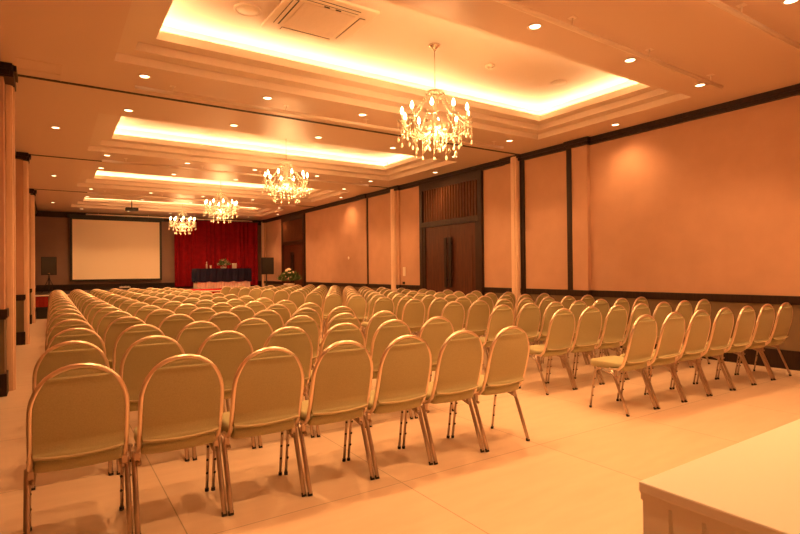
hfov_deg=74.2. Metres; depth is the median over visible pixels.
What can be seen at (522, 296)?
banquet chair
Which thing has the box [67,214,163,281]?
projection screen
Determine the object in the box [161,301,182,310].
banquet chair
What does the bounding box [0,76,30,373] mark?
wall
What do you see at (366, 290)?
banquet chair
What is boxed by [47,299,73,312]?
banquet chair
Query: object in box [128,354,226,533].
banquet chair
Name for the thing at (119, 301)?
banquet chair
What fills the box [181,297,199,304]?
banquet chair
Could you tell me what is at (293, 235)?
door
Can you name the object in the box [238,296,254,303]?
banquet chair
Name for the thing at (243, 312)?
banquet chair
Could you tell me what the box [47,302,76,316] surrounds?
banquet chair
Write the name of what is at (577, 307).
banquet chair
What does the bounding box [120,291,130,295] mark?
banquet chair
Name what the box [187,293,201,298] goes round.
banquet chair
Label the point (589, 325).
banquet chair
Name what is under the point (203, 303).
banquet chair
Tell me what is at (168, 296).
banquet chair
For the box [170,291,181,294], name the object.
banquet chair
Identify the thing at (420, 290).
banquet chair
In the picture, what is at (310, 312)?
banquet chair
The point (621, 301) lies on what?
banquet chair
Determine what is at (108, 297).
banquet chair
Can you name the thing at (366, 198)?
trim
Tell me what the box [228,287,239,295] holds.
banquet chair
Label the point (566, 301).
banquet chair
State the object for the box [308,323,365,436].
banquet chair
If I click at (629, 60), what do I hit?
recessed light
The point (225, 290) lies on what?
banquet chair
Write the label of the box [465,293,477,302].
banquet chair
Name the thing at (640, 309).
banquet chair
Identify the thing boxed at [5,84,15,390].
trim
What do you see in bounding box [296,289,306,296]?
banquet chair
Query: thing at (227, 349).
banquet chair
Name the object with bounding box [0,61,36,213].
trim
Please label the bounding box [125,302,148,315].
banquet chair
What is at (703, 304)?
banquet chair
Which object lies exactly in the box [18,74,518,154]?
trim
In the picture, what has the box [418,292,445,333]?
banquet chair
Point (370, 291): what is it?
banquet chair
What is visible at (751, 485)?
table
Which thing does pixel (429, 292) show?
banquet chair
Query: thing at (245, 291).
banquet chair
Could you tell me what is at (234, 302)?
banquet chair
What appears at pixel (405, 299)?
banquet chair
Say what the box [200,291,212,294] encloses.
banquet chair
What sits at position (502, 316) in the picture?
banquet chair
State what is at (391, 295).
banquet chair
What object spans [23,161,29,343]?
trim
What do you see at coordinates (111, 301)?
banquet chair
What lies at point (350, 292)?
banquet chair
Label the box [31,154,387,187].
trim
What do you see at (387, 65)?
ceiling recess
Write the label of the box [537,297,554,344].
banquet chair
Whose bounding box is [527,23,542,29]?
recessed light
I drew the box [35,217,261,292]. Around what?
wall
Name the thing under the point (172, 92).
hanging rail
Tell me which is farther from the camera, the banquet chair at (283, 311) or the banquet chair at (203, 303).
the banquet chair at (203, 303)
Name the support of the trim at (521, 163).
attached to the wall at (711, 204)
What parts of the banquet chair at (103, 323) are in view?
backrest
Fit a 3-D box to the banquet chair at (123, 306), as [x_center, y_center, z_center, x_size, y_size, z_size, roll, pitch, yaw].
[-4.581,0.999,8.972,0.458,0.917,0.526,0,-1,-33]
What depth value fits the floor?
3.65 m
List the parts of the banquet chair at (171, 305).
panel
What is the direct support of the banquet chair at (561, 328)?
on the floor
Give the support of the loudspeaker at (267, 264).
on the speaker stand
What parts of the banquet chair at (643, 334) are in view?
leg, seat, leg, leg, frame, backrest, panel, leg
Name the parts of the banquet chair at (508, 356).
leg, leg, leg, seat, frame, backrest, panel, leg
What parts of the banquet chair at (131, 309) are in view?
panel, backrest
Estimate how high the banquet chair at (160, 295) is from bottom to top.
0.917 m
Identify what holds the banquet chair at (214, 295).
on the floor
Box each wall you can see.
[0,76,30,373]
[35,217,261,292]
[264,95,799,350]
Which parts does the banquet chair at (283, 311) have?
backrest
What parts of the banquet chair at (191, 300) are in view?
panel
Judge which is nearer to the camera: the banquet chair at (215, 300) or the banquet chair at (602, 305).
the banquet chair at (602, 305)
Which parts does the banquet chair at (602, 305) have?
panel, frame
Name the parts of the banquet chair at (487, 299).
panel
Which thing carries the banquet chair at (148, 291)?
on the floor
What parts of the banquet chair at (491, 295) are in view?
panel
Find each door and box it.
[281,213,305,286]
[419,170,484,295]
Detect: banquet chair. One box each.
[23,363,132,533]
[31,341,113,490]
[45,319,94,348]
[45,328,105,354]
[46,308,83,328]
[46,313,87,335]
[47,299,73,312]
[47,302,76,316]
[47,305,79,320]
[48,294,69,303]
[48,296,68,304]
[48,297,72,307]
[71,291,86,300]
[72,292,88,302]
[74,293,90,305]
[76,295,94,308]
[78,296,97,310]
[80,298,102,314]
[83,301,107,318]
[86,303,113,324]
[91,307,121,331]
[96,311,131,339]
[97,292,109,298]
[100,293,113,299]
[103,294,119,301]
[103,316,145,368]
[107,296,123,304]
[112,297,130,307]
[112,324,164,374]
[116,335,189,474]
[118,299,138,311]
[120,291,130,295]
[124,292,136,297]
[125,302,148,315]
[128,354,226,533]
[130,293,143,299]
[133,305,160,320]
[136,295,151,301]
[141,290,152,294]
[143,296,159,304]
[144,309,174,327]
[148,292,159,295]
[151,298,169,307]
[154,293,166,298]
[158,314,194,339]
[161,294,176,299]
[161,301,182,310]
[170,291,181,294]
[170,296,186,301]
[173,304,197,314]
[176,321,224,412]
[177,292,189,296]
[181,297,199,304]
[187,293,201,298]
[188,307,215,320]
[190,290,201,293]
[192,330,255,460]
[195,300,214,307]
[198,295,213,300]
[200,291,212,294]
[208,312,240,330]
[211,293,224,297]
[211,297,228,303]
[211,302,233,312]
[211,346,306,515]
[220,286,230,294]
[224,294,238,299]
[226,299,245,306]
[226,318,272,411]
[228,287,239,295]
[229,305,254,320]
[238,287,250,297]
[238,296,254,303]
[244,301,265,313]
[248,288,261,300]
[252,310,283,331]
[256,298,273,307]
[258,326,313,447]
[260,289,274,299]
[265,304,290,323]
[272,290,288,303]
[276,300,297,315]
[283,315,319,395]
[284,340,374,495]
[287,291,304,308]
[291,308,321,342]
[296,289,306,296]
[298,303,322,332]
[304,292,322,332]
[307,313,361,395]
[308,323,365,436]
[310,290,323,325]
[311,306,355,367]
[321,293,342,338]
[322,291,341,332]
[343,289,357,305]
[344,291,358,305]
[345,293,363,334]
[346,295,365,337]
[347,335,432,478]
[361,297,393,328]
[362,289,372,296]
[364,290,375,299]
[364,292,379,331]
[364,294,385,332]
[365,311,397,352]
[369,319,412,426]
[379,288,389,294]
[383,290,392,296]
[387,291,398,299]
[392,293,405,314]
[396,296,413,334]
[401,289,410,294]
[401,299,424,334]
[402,330,484,464]
[406,291,417,296]
[413,292,425,332]
[414,298,447,334]
[414,316,453,418]
[415,295,435,335]
[418,289,427,292]
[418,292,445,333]
[425,290,435,294]
[441,301,464,331]
[443,289,452,294]
[444,294,457,302]
[451,326,529,451]
[453,291,464,297]
[455,297,471,327]
[462,300,489,357]
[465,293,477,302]
[471,290,481,298]
[478,296,493,314]
[479,292,497,335]
[479,304,513,371]
[480,295,513,336]
[483,299,513,352]
[503,292,515,308]
[513,298,534,325]
[514,294,532,317]
[516,303,540,370]
[519,308,574,394]
[532,301,564,370]
[534,293,549,342]
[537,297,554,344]
[539,296,575,344]
[543,300,586,367]
[547,306,601,389]
[573,295,594,339]
[574,305,627,384]
[585,299,609,363]
[587,298,629,355]
[589,314,657,416]
[600,303,650,379]
[619,312,684,408]
[623,297,648,351]
[624,302,671,372]
[647,310,710,401]
[672,307,733,395]
[675,300,692,367]
[682,299,710,367]
[696,306,755,390]
[717,304,774,384]
[737,302,792,379]
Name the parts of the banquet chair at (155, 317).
frame, backrest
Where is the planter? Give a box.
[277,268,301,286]
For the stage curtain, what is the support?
hanging from the wall at (52, 234)
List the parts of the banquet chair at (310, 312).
backrest, panel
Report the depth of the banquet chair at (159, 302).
8.99 m
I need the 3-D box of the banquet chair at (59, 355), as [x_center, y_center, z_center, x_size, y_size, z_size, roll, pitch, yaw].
[-2.231,0.940,3.597,0.464,0.930,0.526,0,-1,-33]
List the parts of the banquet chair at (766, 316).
leg, seat, leg, frame, panel, leg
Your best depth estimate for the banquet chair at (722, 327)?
5.67 m
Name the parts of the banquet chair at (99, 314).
panel, backrest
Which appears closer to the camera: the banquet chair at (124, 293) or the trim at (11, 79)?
the trim at (11, 79)
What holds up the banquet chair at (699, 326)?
on the floor
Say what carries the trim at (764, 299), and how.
attached to the wall at (711, 204)
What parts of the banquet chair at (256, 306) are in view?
frame, panel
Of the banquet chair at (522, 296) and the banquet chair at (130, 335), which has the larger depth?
the banquet chair at (522, 296)
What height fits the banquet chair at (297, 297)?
0.917 m
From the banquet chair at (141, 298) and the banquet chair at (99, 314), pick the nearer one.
the banquet chair at (99, 314)
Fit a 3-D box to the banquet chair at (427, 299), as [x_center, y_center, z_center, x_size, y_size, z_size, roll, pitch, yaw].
[0.402,0.953,9.568,0.458,0.917,0.526,0,-1,-33]
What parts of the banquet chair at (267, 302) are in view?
panel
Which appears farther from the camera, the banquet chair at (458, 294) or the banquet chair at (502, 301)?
the banquet chair at (458, 294)
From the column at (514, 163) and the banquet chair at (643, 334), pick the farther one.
the column at (514, 163)
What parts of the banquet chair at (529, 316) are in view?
frame, panel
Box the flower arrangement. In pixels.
[217,258,230,267]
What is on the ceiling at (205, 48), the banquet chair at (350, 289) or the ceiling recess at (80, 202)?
the ceiling recess at (80, 202)
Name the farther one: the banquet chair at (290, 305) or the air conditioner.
the banquet chair at (290, 305)
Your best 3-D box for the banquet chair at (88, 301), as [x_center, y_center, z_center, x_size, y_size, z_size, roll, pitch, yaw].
[-5.527,1.013,9.540,0.458,0.917,0.526,0,-1,-33]
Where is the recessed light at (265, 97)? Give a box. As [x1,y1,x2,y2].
[262,96,272,99]
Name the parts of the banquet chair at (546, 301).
frame, panel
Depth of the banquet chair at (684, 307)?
7.04 m
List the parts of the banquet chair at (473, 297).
panel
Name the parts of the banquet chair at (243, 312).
backrest, frame, panel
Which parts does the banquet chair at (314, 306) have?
backrest, panel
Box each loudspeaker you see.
[41,257,56,274]
[261,257,273,273]
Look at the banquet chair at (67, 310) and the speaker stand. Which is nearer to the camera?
the banquet chair at (67, 310)
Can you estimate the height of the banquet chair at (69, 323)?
0.917 m
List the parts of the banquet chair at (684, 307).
frame, panel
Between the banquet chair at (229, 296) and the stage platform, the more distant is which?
the stage platform
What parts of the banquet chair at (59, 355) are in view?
backrest, frame, panel, leg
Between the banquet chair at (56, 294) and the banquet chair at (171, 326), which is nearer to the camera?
the banquet chair at (171, 326)
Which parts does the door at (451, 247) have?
handle, handle, transom panel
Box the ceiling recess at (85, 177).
[77,169,347,201]
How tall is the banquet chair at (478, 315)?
0.917 m
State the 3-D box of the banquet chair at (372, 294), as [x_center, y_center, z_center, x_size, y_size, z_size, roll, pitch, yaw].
[-0.639,0.975,11.144,0.458,0.917,0.526,0,-1,-33]
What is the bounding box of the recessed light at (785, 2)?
[781,0,799,4]
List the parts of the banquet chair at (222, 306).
panel, frame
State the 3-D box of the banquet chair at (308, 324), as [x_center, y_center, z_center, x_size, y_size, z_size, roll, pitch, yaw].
[-1.104,0.937,5.426,0.458,0.917,0.526,0,-1,-33]
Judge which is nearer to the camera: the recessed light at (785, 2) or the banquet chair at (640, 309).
the recessed light at (785, 2)
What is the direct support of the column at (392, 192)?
attached to the wall at (711, 204)
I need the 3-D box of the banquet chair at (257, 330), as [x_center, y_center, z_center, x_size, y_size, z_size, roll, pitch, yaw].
[-1.508,0.939,5.174,0.458,0.917,0.526,0,-1,-33]
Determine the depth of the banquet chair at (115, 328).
5.26 m
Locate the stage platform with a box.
[35,288,221,318]
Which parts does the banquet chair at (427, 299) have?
panel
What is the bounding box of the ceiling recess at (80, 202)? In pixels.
[71,197,284,215]
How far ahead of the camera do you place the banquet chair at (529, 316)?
6.81 m
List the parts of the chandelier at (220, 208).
stem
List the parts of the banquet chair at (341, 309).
frame, backrest, panel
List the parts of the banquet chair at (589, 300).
panel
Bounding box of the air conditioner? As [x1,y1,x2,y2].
[261,0,379,45]
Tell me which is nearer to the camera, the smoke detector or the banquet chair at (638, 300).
the smoke detector
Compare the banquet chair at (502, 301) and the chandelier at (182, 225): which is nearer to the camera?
the banquet chair at (502, 301)
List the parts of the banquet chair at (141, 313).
panel, backrest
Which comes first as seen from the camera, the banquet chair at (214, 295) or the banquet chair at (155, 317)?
the banquet chair at (155, 317)
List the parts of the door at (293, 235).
handle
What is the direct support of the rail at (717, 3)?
hanging from the ceiling at (205, 48)
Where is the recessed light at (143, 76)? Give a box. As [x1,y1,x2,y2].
[138,74,150,78]
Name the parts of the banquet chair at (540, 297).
panel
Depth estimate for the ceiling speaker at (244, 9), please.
5.65 m
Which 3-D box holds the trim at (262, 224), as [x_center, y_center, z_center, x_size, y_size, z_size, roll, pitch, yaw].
[-6.205,-0.245,23.922,0.094,3.680,0.186,0,-1,-33]
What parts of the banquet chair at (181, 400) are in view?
leg, leg, seat rail, seat, frame, backrest, panel, leg, leg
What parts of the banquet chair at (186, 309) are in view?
panel, backrest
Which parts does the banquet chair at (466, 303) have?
panel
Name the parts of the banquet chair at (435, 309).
frame, panel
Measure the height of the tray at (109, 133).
0.460 m
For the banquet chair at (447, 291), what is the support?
on the floor
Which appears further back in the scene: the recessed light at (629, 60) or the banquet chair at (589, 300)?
the banquet chair at (589, 300)
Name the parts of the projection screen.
casing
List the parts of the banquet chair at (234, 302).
panel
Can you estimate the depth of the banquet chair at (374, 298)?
9.85 m
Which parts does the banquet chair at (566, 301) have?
panel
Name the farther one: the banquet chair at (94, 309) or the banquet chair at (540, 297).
the banquet chair at (540, 297)
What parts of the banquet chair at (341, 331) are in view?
leg, frame, backrest, panel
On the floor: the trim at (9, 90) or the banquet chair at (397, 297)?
the banquet chair at (397, 297)
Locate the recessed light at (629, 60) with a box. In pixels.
[623,58,636,62]
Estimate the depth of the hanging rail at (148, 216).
20.79 m
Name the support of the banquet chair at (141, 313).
on the floor
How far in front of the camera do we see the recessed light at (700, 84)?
6.82 m
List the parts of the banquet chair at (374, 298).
panel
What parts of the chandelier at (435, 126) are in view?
arm, arm, bead chain, arm, bead chain, arm, arm, suspension chain, lamp shade, crown, stem, bead chain, arm, arm, arm, arm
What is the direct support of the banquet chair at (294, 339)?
on the floor
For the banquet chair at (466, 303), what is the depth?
8.66 m
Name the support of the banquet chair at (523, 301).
on the floor
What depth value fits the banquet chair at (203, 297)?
10.33 m
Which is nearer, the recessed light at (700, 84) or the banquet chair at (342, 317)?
the banquet chair at (342, 317)
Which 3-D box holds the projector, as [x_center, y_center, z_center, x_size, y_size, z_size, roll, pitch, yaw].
[-9.172,-2.254,18.089,0.380,0.670,0.340,0,-1,-33]
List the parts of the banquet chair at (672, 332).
leg, seat, leg, frame, backrest, panel, leg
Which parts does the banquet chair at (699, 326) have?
leg, seat, leg, frame, backrest, panel, leg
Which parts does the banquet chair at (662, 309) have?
frame, panel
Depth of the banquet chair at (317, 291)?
12.35 m
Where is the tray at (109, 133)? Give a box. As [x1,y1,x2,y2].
[88,113,454,180]
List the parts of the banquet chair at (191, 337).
backrest, panel, frame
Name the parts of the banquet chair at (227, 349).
leg, backrest, panel, frame, seat, leg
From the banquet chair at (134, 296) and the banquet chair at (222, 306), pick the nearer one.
the banquet chair at (222, 306)
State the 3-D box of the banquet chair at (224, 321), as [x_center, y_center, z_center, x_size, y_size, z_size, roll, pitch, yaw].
[-2.055,0.951,6.004,0.458,0.917,0.526,0,-1,-33]
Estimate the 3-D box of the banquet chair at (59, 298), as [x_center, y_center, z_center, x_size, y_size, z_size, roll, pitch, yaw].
[-6.467,1.027,10.103,0.458,0.917,0.526,0,-1,-33]
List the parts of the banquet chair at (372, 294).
panel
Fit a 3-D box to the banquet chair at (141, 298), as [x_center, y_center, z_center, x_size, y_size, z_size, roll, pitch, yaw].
[-5.261,1.021,10.859,0.458,0.917,0.526,0,-1,-33]
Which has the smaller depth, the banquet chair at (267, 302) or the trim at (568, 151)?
the banquet chair at (267, 302)
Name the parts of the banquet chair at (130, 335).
backrest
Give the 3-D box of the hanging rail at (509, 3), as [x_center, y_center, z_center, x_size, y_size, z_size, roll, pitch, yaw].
[1.505,-2.277,4.887,6.120,0.124,0.070,0,-1,-35]
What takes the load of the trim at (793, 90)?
attached to the wall at (711, 204)
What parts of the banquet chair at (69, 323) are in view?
backrest, panel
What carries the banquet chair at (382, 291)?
on the floor
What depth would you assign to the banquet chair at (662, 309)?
6.76 m
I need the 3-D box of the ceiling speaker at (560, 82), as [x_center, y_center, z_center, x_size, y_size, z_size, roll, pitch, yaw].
[2.406,-2.777,7.982,0.260,0.014,0.260,0,-1,-33]
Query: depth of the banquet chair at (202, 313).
6.60 m
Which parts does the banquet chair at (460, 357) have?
leg, leg, seat, leg, frame, backrest, panel, leg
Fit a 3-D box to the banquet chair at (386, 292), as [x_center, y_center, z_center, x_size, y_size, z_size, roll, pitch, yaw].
[-0.365,0.982,12.433,0.458,0.917,0.526,0,-1,-33]
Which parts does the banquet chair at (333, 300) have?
panel, frame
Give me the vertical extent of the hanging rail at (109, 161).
0.114 m
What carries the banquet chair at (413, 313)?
on the floor
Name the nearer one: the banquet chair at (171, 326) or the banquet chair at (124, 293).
the banquet chair at (171, 326)
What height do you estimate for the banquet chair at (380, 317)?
0.917 m
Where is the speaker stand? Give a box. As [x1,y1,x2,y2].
[41,275,54,292]
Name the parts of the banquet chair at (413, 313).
panel, seat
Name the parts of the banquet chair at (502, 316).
seat, backrest, frame, panel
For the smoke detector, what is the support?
attached to the ceiling at (205, 48)
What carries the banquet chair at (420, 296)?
on the floor
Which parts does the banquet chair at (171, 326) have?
frame, backrest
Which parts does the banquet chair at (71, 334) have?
panel, backrest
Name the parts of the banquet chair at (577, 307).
frame, panel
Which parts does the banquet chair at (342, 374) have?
leg, leg, seat, backrest, frame, panel, leg, leg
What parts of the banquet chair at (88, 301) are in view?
panel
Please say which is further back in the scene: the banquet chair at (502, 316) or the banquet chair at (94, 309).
the banquet chair at (94, 309)
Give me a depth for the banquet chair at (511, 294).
10.41 m
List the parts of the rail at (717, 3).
mounting plate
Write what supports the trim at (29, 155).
attached to the wall at (19, 210)
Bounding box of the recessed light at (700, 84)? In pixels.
[694,83,706,86]
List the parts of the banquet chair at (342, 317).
backrest, frame, panel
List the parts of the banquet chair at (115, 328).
backrest, panel, frame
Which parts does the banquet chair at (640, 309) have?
leg, frame, panel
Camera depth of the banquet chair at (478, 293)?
11.17 m
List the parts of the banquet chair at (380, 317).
backrest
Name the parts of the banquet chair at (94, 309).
panel, backrest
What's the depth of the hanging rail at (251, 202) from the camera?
16.12 m
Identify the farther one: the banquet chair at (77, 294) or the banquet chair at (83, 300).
the banquet chair at (77, 294)
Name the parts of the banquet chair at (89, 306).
panel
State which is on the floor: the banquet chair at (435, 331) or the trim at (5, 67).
the banquet chair at (435, 331)
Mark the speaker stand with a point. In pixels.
(48, 280)
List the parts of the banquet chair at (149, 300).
panel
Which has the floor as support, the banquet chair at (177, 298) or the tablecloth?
the banquet chair at (177, 298)
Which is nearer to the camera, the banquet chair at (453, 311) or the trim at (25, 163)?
the banquet chair at (453, 311)
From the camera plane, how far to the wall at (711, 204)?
8.68 m
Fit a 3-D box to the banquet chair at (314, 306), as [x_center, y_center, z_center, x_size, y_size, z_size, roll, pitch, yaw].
[-1.380,0.956,7.562,0.458,0.917,0.526,0,-1,-33]
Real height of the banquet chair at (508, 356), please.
0.930 m
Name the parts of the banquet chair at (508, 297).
frame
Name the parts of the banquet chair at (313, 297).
panel, frame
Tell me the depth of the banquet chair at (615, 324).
6.28 m
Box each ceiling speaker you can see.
[233,2,261,16]
[551,79,567,85]
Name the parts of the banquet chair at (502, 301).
frame, panel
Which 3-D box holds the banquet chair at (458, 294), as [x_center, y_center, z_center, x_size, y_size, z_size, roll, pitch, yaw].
[1.078,0.957,11.097,0.458,0.917,0.526,0,-1,-33]
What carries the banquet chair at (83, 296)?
on the floor
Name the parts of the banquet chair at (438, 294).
panel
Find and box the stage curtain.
[174,219,258,286]
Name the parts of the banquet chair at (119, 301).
panel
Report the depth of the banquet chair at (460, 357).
3.79 m
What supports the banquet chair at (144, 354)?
on the floor
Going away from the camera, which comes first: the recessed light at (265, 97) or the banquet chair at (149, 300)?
the recessed light at (265, 97)
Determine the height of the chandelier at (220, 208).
1.409 m
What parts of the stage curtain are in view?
curtain rod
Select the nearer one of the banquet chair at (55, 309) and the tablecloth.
the banquet chair at (55, 309)
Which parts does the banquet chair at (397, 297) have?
panel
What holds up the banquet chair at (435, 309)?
on the floor
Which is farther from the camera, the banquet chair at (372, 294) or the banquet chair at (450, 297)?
the banquet chair at (372, 294)
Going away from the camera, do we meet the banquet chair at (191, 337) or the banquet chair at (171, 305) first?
the banquet chair at (191, 337)
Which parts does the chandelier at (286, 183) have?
stem, lamp shade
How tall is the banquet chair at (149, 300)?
0.917 m
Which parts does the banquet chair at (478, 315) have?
seat, frame, panel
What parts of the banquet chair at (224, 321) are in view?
backrest, frame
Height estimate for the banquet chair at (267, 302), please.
0.917 m
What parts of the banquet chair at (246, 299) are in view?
panel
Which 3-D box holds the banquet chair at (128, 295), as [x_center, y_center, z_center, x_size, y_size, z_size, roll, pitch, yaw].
[-6.340,1.044,12.491,0.458,0.917,0.526,0,-1,-33]
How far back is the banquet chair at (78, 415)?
2.55 m
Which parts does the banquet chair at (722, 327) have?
leg, seat, leg, frame, panel, leg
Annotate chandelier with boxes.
[169,203,196,234]
[203,193,238,222]
[262,161,310,203]
[397,43,472,161]
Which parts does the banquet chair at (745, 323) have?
seat, leg, frame, panel, leg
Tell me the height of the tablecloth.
0.534 m
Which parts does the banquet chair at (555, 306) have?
seat, frame, backrest, panel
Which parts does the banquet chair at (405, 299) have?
panel, frame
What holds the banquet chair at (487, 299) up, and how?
on the floor
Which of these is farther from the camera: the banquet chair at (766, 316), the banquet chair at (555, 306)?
the banquet chair at (555, 306)
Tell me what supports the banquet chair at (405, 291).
on the floor
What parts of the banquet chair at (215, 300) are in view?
panel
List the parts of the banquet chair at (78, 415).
leg, leg, seat rail, seat, frame, backrest, panel, seat rail, leg, leg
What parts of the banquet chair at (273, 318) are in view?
backrest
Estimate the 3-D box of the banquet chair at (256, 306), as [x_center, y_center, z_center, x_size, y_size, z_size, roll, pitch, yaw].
[-2.294,0.969,8.087,0.458,0.917,0.526,0,-1,-33]
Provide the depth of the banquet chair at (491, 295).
10.14 m
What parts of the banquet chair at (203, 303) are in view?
panel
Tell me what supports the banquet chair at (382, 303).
on the floor
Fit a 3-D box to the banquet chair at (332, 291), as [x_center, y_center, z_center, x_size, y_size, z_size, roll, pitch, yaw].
[-1.559,0.989,11.683,0.458,0.917,0.526,0,-1,-34]
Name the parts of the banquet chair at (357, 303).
frame, panel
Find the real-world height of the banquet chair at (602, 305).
0.917 m
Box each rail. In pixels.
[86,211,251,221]
[87,192,294,206]
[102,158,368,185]
[135,85,503,148]
[493,0,722,88]
[705,0,799,50]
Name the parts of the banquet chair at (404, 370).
leg, leg, seat, backrest, frame, leg, panel, leg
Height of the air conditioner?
0.046 m
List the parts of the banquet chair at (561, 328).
leg, leg, seat, frame, backrest, panel, leg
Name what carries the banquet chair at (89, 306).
on the floor
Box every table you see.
[193,281,249,288]
[639,419,799,533]
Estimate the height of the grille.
0.010 m
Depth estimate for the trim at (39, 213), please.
20.13 m
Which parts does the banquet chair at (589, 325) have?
leg, leg, leg, seat, frame, backrest, panel, leg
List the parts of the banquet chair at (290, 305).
frame, panel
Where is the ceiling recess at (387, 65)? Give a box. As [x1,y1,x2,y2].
[114,0,689,138]
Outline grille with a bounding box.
[284,2,355,37]
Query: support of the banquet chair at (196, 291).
on the floor
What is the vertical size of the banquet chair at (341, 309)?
0.917 m
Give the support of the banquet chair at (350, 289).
on the floor
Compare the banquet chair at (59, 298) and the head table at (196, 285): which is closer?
the banquet chair at (59, 298)
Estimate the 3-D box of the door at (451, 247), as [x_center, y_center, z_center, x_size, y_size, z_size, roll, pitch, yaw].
[1.191,-0.355,12.815,0.120,3.580,2.380,0,-1,-33]
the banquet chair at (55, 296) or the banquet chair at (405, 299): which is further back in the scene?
the banquet chair at (55, 296)
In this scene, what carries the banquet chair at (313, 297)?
on the floor
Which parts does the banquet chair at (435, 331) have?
backrest, frame, panel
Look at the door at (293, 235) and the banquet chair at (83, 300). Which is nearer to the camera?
the banquet chair at (83, 300)
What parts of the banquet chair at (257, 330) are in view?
leg, backrest, frame, panel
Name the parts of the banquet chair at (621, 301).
frame, panel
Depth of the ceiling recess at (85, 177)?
15.51 m
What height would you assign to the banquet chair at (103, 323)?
0.917 m
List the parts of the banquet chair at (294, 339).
leg, frame, panel, backrest, leg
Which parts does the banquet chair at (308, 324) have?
frame, panel, backrest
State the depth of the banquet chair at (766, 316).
6.16 m
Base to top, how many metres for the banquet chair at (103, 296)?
0.917 m
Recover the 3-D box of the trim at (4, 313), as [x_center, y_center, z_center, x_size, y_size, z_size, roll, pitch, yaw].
[-6.170,0.563,8.142,0.518,0.113,26.856,0,-1,-33]
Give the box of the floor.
[0,312,799,533]
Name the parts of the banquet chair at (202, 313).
frame, panel, backrest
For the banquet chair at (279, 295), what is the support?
on the floor
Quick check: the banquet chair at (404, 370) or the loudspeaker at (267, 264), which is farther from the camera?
the loudspeaker at (267, 264)
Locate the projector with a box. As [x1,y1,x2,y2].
[125,200,138,210]
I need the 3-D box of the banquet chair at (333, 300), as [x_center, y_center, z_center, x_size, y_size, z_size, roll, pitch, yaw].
[-1.437,0.980,10.652,0.458,0.917,0.526,0,-1,-33]
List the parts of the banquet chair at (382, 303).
seat, panel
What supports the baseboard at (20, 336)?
attached to the wall at (19, 210)
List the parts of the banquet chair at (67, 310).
panel, backrest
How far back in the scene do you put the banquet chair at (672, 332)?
5.17 m
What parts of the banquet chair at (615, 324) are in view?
leg, leg, seat, frame, panel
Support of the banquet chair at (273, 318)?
on the floor
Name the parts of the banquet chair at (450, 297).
panel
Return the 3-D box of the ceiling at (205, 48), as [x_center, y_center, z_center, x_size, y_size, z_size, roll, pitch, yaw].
[-2.584,-2.483,10.674,9.120,0.460,27.000,0,-1,-33]
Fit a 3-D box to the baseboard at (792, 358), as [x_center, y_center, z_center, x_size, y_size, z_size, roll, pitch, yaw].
[1.244,1.311,13.029,0.370,0.250,26.840,0,-1,-33]
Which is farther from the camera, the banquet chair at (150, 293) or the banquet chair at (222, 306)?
the banquet chair at (150, 293)
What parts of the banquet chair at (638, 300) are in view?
frame, panel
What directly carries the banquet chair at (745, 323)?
on the floor
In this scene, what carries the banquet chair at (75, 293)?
on the floor
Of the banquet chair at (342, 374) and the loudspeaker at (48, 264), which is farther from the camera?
the loudspeaker at (48, 264)
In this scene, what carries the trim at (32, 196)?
attached to the wall at (19, 210)
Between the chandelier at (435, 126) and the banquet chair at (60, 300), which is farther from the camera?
the banquet chair at (60, 300)
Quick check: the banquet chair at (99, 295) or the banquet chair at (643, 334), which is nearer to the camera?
the banquet chair at (643, 334)
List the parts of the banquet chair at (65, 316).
backrest, panel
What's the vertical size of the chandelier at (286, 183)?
1.409 m
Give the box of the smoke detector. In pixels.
[485,63,494,69]
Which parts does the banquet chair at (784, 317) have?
leg, seat, leg, frame, panel, leg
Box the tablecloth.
[192,268,251,281]
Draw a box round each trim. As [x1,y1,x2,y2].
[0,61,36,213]
[0,65,17,88]
[0,285,35,319]
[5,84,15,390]
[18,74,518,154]
[21,154,30,162]
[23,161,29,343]
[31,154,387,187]
[31,195,34,322]
[35,210,260,224]
[35,281,261,288]
[36,189,313,206]
[260,83,799,222]
[261,222,263,286]
[264,281,799,304]
[366,198,368,283]
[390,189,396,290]
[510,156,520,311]
[519,160,525,294]
[566,148,572,296]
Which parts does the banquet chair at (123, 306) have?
panel, frame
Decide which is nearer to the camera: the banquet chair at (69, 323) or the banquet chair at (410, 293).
the banquet chair at (69, 323)
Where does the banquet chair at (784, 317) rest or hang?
on the floor
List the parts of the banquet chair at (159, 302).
panel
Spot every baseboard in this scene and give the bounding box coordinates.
[0,307,35,396]
[539,330,799,370]
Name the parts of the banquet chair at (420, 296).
panel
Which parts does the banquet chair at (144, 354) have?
leg, seat, backrest, frame, panel, leg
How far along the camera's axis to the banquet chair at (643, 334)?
4.95 m
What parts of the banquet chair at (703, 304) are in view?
frame, panel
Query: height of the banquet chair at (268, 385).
0.930 m
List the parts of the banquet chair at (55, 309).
backrest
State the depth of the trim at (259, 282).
20.69 m
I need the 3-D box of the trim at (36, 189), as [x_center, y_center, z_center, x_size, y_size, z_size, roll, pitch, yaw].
[-6.562,-2.164,16.842,8.440,0.022,0.045,0,-1,-33]
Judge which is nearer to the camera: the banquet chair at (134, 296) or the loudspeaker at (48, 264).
the banquet chair at (134, 296)
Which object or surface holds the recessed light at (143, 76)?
in the ceiling at (205, 48)
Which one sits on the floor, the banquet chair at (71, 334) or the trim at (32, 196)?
the banquet chair at (71, 334)
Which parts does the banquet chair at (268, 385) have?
leg, leg, seat, frame, backrest, panel, leg, leg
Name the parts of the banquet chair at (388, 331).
seat, backrest, panel, frame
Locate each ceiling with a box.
[0,0,799,219]
[15,57,61,80]

